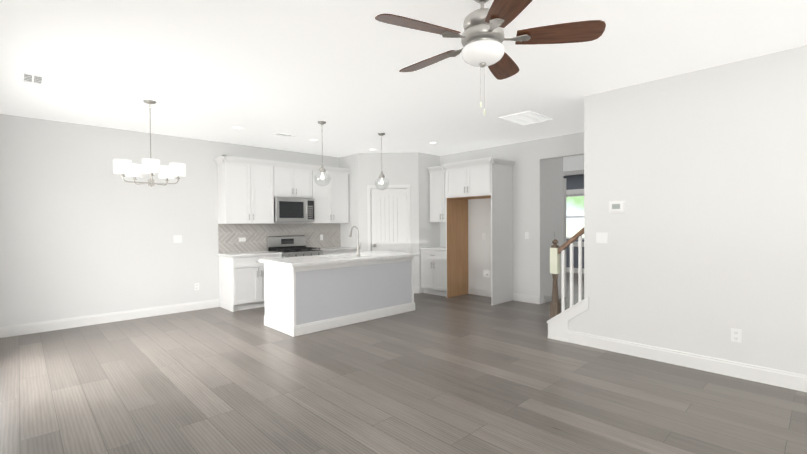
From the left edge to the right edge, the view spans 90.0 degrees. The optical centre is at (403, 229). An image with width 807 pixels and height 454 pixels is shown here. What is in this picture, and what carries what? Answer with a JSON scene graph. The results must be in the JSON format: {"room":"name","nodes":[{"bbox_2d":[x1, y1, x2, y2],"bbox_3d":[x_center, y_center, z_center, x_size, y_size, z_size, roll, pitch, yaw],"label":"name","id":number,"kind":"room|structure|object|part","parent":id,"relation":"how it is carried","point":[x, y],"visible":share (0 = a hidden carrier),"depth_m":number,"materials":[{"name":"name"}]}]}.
{"room":"open-plan living room","nodes":[
{"label":"open-plan living room","id":0,"kind":"room"},
{"bbox_2d":[0,114,391,326],"bbox_3d":[-1.050,-0.139,8.930,11.510,2.800,0.120,-1,1,-44],"label":"wall","id":1,"kind":"structure","parent":0,"point":[78,239],"depth_m":5.79,"materials":[{"name":"paint"}]},
{"bbox_2d":[0,299,218,337],"bbox_3d":[-4.100,1.263,5.933,2.675,0.135,0.015,-1,1,-44],"label":"baseboard","id":2,"kind":"structure","parent":1,"relation":"attached to","point":[30,328],"depth_m":5.74,"materials":[{"name":"white wood"}]},
{"bbox_2d":[173,235,181,242],"bbox_3d":[-3.590,0.147,6.414,0.124,0.116,0.009,-1,1,-44],"label":"light switch","id":3,"kind":"object","parent":1,"relation":"attached to","point":[177,238],"visible":1,"depth_m":6.41,"materials":[{"name":"white plastic"}]},
{"bbox_2d":[194,283,198,289],"bbox_3d":[-3.388,0.934,6.615,0.072,0.116,0.007,-1,1,-44],"label":"outlet","id":4,"kind":"object","parent":1,"relation":"attached to","point":[196,286],"visible":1,"depth_m":6.61,"materials":[{"name":"white plastic"}]},
{"bbox_2d":[214,155,274,223],"bbox_3d":[-2.724,-0.658,6.958,0.893,1.105,0.405,-1,1,-44],"label":"upper cabinet","id":5,"kind":"object","parent":1,"relation":"attached to","point":[245,190],"visible":1,"depth_m":6.82,"materials":[{"name":"white wood"}]},
{"bbox_2d":[218,223,340,252],"bbox_3d":[-2.239,0.129,7.704,2.488,0.496,0.008,-1,1,-44],"label":"backsplash","id":6,"kind":"structure","parent":1,"relation":"attached to","point":[230,235],"depth_m":7.43,"materials":[{"name":"tile"}]},
{"bbox_2d":[239,237,245,241],"bbox_3d":[-2.842,0.173,7.114,0.124,0.072,0.009,-1,1,-44],"label":"outlet","id":7,"kind":"object","parent":6,"relation":"attached to","point":[242,239],"visible":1,"depth_m":7.12,"materials":[{"name":"white plastic"}]},
{"bbox_2d":[273,161,313,197],"bbox_3d":[-2.120,-0.910,7.534,0.780,0.630,0.405,-1,1,-44],"label":"upper cabinet","id":8,"kind":"object","parent":1,"relation":"attached to","point":[292,180],"visible":0.96,"depth_m":7.41,"materials":[{"name":"white wood"}]},
{"bbox_2d":[274,197,314,221],"bbox_3d":[-2.081,-0.362,7.507,0.768,0.444,0.486,-1,1,-44],"label":"over-the-range microwave","id":9,"kind":"object","parent":8,"relation":"attached to","point":[286,209],"visible":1,"depth_m":7.35,"materials":[{"name":"silver metal"}]},
{"bbox_2d":[304,165,350,222],"bbox_3d":[-1.523,-0.685,8.106,0.866,1.105,0.405,-1,1,-44],"label":"upper cabinet","id":10,"kind":"object","parent":1,"relation":"attached to","point":[331,202],"visible":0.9,"depth_m":7.99,"materials":[{"name":"white wood"}]},
{"bbox_2d":[0,272,806,453],"bbox_3d":[2.571,1.321,5.176,11.510,0.060,10.570,-1,1,-44],"label":"floor","id":11,"kind":"structure","parent":0,"point":[459,374],"depth_m":3.32,"materials":[{"name":"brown wood"}]},
{"bbox_2d":[217,251,281,311],"bbox_3d":[-2.618,0.849,6.901,0.868,0.910,0.654,-1,1,-44],"label":"base cabinet","id":12,"kind":"object","parent":11,"relation":"on","point":[241,280],"visible":0.69,"depth_m":6.61,"materials":[{"name":"white wood"}]},
{"bbox_2d":[266,235,322,257],"bbox_3d":[-1.983,0.704,7.429,0.768,1.175,0.746,-1,1,-44],"label":"range","id":13,"kind":"object","parent":11,"relation":"on","point":[291,246],"visible":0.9,"depth_m":7.45,"materials":[{"name":"silver metal"}]},
{"bbox_2d":[318,247,356,254],"bbox_3d":[-1.425,0.822,8.041,0.864,0.910,0.654,-1,1,-44],"label":"countertop","id":14,"kind":"structure","parent":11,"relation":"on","point":[333,250],"depth_m":7.89,"materials":[{"name":"white stone"}]},
{"bbox_2d":[264,255,414,336],"bbox_3d":[-0.900,0.868,6.046,2.142,0.872,0.903,-1,1,-44],"label":"kitchen island","id":15,"kind":"object","parent":11,"relation":"on","point":[326,292],"depth_m":5.48,"materials":[{"name":"white wood"}]},
{"bbox_2d":[259,251,414,266],"bbox_3d":[-0.880,0.413,6.015,2.220,0.040,0.935,-1,1,-44],"label":"island countertop","id":16,"kind":"structure","parent":15,"relation":"on","point":[300,261],"depth_m":5.62,"materials":[{"name":"white stone"}]},
{"bbox_2d":[327,255,338,258],"bbox_3d":[-0.875,0.536,6.150,0.780,0.234,0.450,-1,1,-44],"label":"sink","id":17,"kind":"object","parent":16,"relation":"in","point":[328,256],"depth_m":6.21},
{"bbox_2d":[349,226,360,255],"bbox_3d":[-0.726,0.166,6.033,0.085,0.450,0.250,-1,1,-44],"label":"faucet","id":18,"kind":"object","parent":16,"relation":"on","point":[358,248],"visible":1,"depth_m":5.95,"materials":[{"name":"silver metal"}]},
{"bbox_2d":[420,246,445,296],"bbox_3d":[0.790,0.806,7.975,0.654,0.910,0.679,-1,1,-44],"label":"base cabinet","id":19,"kind":"object","parent":11,"relation":"on","point":[433,270],"visible":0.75,"depth_m":7.78,"materials":[{"name":"white wood"}]},
{"bbox_2d":[441,157,514,305],"bbox_3d":[1.344,0.027,7.326,0.725,2.480,1.118,-1,1,-44],"label":"surround","id":20,"kind":"object","parent":11,"relation":"on","point":[485,178],"visible":1,"depth_m":7.11,"materials":[{"name":"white wood"}]},
{"bbox_2d":[0,0,806,170],"bbox_3d":[2.549,-1.558,5.131,11.510,0.100,10.570,-1,1,-44],"label":"ceiling","id":21,"kind":"structure","parent":0,"point":[260,72],"depth_m":3.56,"materials":[{"name":"paint"}]},
{"bbox_2d":[21,71,45,84],"bbox_3d":[-3.520,-1.435,3.833,0.170,0.012,0.320,-1,1,-44],"label":"ceiling vent","id":22,"kind":"object","parent":21,"relation":"in","point":[32,78],"visible":0.98,"depth_m":3.82,"materials":[{"name":"white metal"}]},
{"bbox_2d":[113,100,185,186],"bbox_3d":[-2.881,-0.973,4.571,0.682,0.968,0.687,-1,1,-44],"label":"chandelier","id":23,"kind":"object","parent":21,"relation":"hanging from","point":[129,168],"visible":1,"depth_m":4.58,"materials":[{"name":"white glass"}]},
{"bbox_2d":[272,132,295,137],"bbox_3d":[-1.872,-1.487,6.335,0.320,0.012,0.170,-1,1,-44],"label":"ceiling vent","id":24,"kind":"object","parent":21,"relation":"in","point":[283,134],"visible":1,"depth_m":6.33,"materials":[{"name":"white metal"}]},
{"bbox_2d":[314,121,330,185],"bbox_3d":[-1.122,-1.045,5.575,0.224,0.882,0.224,-1,1,-44],"label":"pendant light","id":25,"kind":"object","parent":21,"relation":"hanging from","point":[322,170],"visible":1,"depth_m":5.55,"materials":[{"name":"clear glass"}]},
{"bbox_2d":[376,133,388,189],"bbox_3d":[-0.342,-1.063,6.321,0.224,0.882,0.224,-1,1,-44],"label":"pendant light","id":26,"kind":"object","parent":21,"relation":"hanging from","point":[381,176],"visible":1,"depth_m":6.30,"materials":[{"name":"clear glass"}]},
{"bbox_2d":[375,0,605,115],"bbox_3d":[0.439,-1.070,2.465,1.318,0.760,1.261,-1,1,-44],"label":"ceiling fan","id":27,"kind":"object","parent":21,"relation":"hanging from","point":[482,37],"visible":1,"depth_m":2.33,"materials":[{"name":"brown wood"}]},
{"bbox_3d":[0.080,-1.131,2.234,0.489,0.048,0.172,-1,1,-26],"label":"blade","id":28,"kind":"part","parent":27,"relation":"part of","materials":[{"name":"brown wood"}]},
{"bbox_3d":[0.171,-1.140,2.743,0.172,0.048,0.489,-1,1,-44],"label":"blade","id":29,"kind":"part","parent":27,"relation":"part of","materials":[{"name":"brown wood"}]},
{"bbox_3d":[0.683,-1.145,2.813,0.172,0.048,0.489,0,1,28],"label":"blade","id":30,"kind":"part","parent":27,"relation":"part of","materials":[{"name":"brown wood"}]},
{"bbox_3d":[0.535,-1.131,1.990,0.172,0.048,0.489,-1,1,-8],"label":"blade","id":31,"kind":"part","parent":27,"relation":"part of","materials":[{"name":"brown wood"}]},
{"bbox_3d":[0.908,-1.139,2.348,0.489,0.048,0.172,0,1,10],"label":"blade","id":32,"kind":"part","parent":27,"relation":"part of","materials":[{"name":"brown wood"}]},
{"bbox_2d":[499,111,552,125],"bbox_3d":[1.655,-1.500,5.452,0.620,0.012,0.450,-1,1,-44],"label":"ceiling vent","id":33,"kind":"object","parent":21,"relation":"in","point":[526,118],"visible":1,"depth_m":5.45,"materials":[{"name":"white metal"}]},
{"bbox_2d":[392,138,547,303],"bbox_3d":[3.319,-0.125,5.872,0.120,2.800,10.320,-1,1,-44],"label":"wall","id":34,"kind":"structure","parent":0,"point":[530,168],"depth_m":7.33,"materials":[{"name":"paint"}]},
{"bbox_2d":[371,189,406,252],"bbox_3d":[-0.287,0.220,8.078,0.526,2.073,0.565,-1,1,-44],"label":"pantry door","id":35,"kind":"structure","parent":34,"relation":"in","point":[389,217],"depth_m":8.07,"materials":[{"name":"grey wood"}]},
{"bbox_2d":[367,185,410,252],"bbox_3d":[-0.282,0.188,8.102,0.861,2.160,0.118,0,1,4],"label":"door frame","id":36,"kind":"structure","parent":34,"relation":"attached to","point":[370,187],"depth_m":8.04,"materials":[{"name":"white wood"}]},
{"bbox_2d":[428,166,445,221],"bbox_3d":[0.868,-0.703,8.038,0.405,1.105,0.679,-1,1,-44],"label":"upper cabinet","id":37,"kind":"object","parent":34,"relation":"attached to","point":[437,193],"visible":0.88,"depth_m":8.03,"materials":[{"name":"white wood"}]},
{"bbox_2d":[483,269,490,277],"bbox_3d":[1.565,0.829,7.620,0.029,0.150,0.170,-1,1,-44],"label":"outlet box","id":38,"kind":"object","parent":34,"relation":"attached to","point":[486,273],"visible":1,"depth_m":7.61,"materials":[{"name":"white plastic"}]},
{"bbox_2d":[468,287,539,303],"bbox_3d":[1.798,1.195,7.396,0.015,0.135,1.499,-1,1,-44],"label":"baseboard","id":39,"kind":"structure","parent":34,"relation":"attached to","point":[471,290],"depth_m":7.18,"materials":[{"name":"white wood"}]},
{"bbox_2d":[543,291,560,302],"bbox_3d":[2.692,1.191,7.203,0.770,0.135,0.015,-1,1,-44],"label":"baseboard","id":40,"kind":"structure","parent":34,"relation":"attached to","point":[546,298],"depth_m":7.05,"materials":[{"name":"white wood"}]},
{"bbox_2d":[563,174,583,268],"bbox_3d":[6.677,-0.201,9.088,0.120,2.800,10.330,-1,1,-44],"label":"wall","id":41,"kind":"structure","parent":0,"point":[574,181],"depth_m":11.07,"materials":[{"name":"grey paint"}]},
{"bbox_2d":[563,169,583,296],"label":"window","id":42,"kind":"structure","parent":41,"relation":"in","point":[571,217],"depth_m":10.91,"materials":[{"name":"white plastic"}]},
{"bbox_2d":[566,267,583,273],"bbox_3d":[6.638,1.132,9.062,0.015,0.135,10.330,-1,1,-44],"label":"baseboard","id":43,"kind":"structure","parent":41,"relation":"attached to","point":[567,268],"depth_m":11.07,"materials":[{"name":"white wood"}]},
{"bbox_2d":[548,45,806,374],"bbox_3d":[4.093,-1.341,3.268,1.260,5.300,5.500,-1,1,-44],"label":"wall","id":44,"kind":"structure","parent":0,"point":[702,173],"depth_m":3.76,"materials":[{"name":"paint"}]},
{"bbox_2d":[547,297,588,341],"bbox_3d":[1.951,1.025,4.738,0.170,0.556,0.486,-1,1,-44],"label":"trim","id":45,"kind":"structure","parent":44,"relation":"attached to","point":[558,327],"depth_m":4.71,"materials":[{"name":"white wood"}]},
{"bbox_2d":[550,227,583,316],"bbox_3d":[1.935,0.503,4.744,0.099,1.097,0.414,-1,1,-44],"label":"balustrade","id":46,"kind":"object","parent":45,"relation":"on","point":[557,260],"visible":0.85,"depth_m":4.78,"materials":[{"name":"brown wood"}]},
{"bbox_2d":[596,232,607,242],"bbox_3d":[2.164,0.088,4.400,0.009,0.116,0.124,-1,1,-44],"label":"light switch","id":47,"kind":"object","parent":44,"relation":"attached to","point":[601,237],"visible":1,"depth_m":4.40,"materials":[{"name":"white plastic"}]},
{"bbox_2d":[609,201,625,212],"bbox_3d":[2.262,-0.242,4.278,0.025,0.124,0.164,-1,1,-44],"label":"thermostat","id":48,"kind":"object","parent":44,"relation":"attached to","point":[617,206],"visible":1,"depth_m":4.26,"materials":[{"name":"white plastic"}]},
{"bbox_2d":[568,330,806,391],"bbox_3d":[3.732,1.252,2.783,0.015,0.135,5.268,-1,1,-44],"label":"baseboard","id":49,"kind":"structure","parent":44,"relation":"attached to","point":[784,379],"depth_m":3.79,"materials":[{"name":"white wood"}]},
{"bbox_2d":[731,328,740,342],"bbox_3d":[2.959,0.941,3.590,0.007,0.116,0.072,-1,1,-44],"label":"outlet","id":50,"kind":"object","parent":44,"relation":"attached to","point":[735,335],"visible":1,"depth_m":3.59,"materials":[{"name":"white plastic"}]},
{"label":"outside","id":51,"kind":"structure","parent":0,"visible":0},
{"bbox_2d":[566,196,583,237],"bbox_3d":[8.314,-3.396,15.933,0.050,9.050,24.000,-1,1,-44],"label":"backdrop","id":52,"kind":"structure","parent":51,"point":[574,226],"depth_m":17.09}
]}

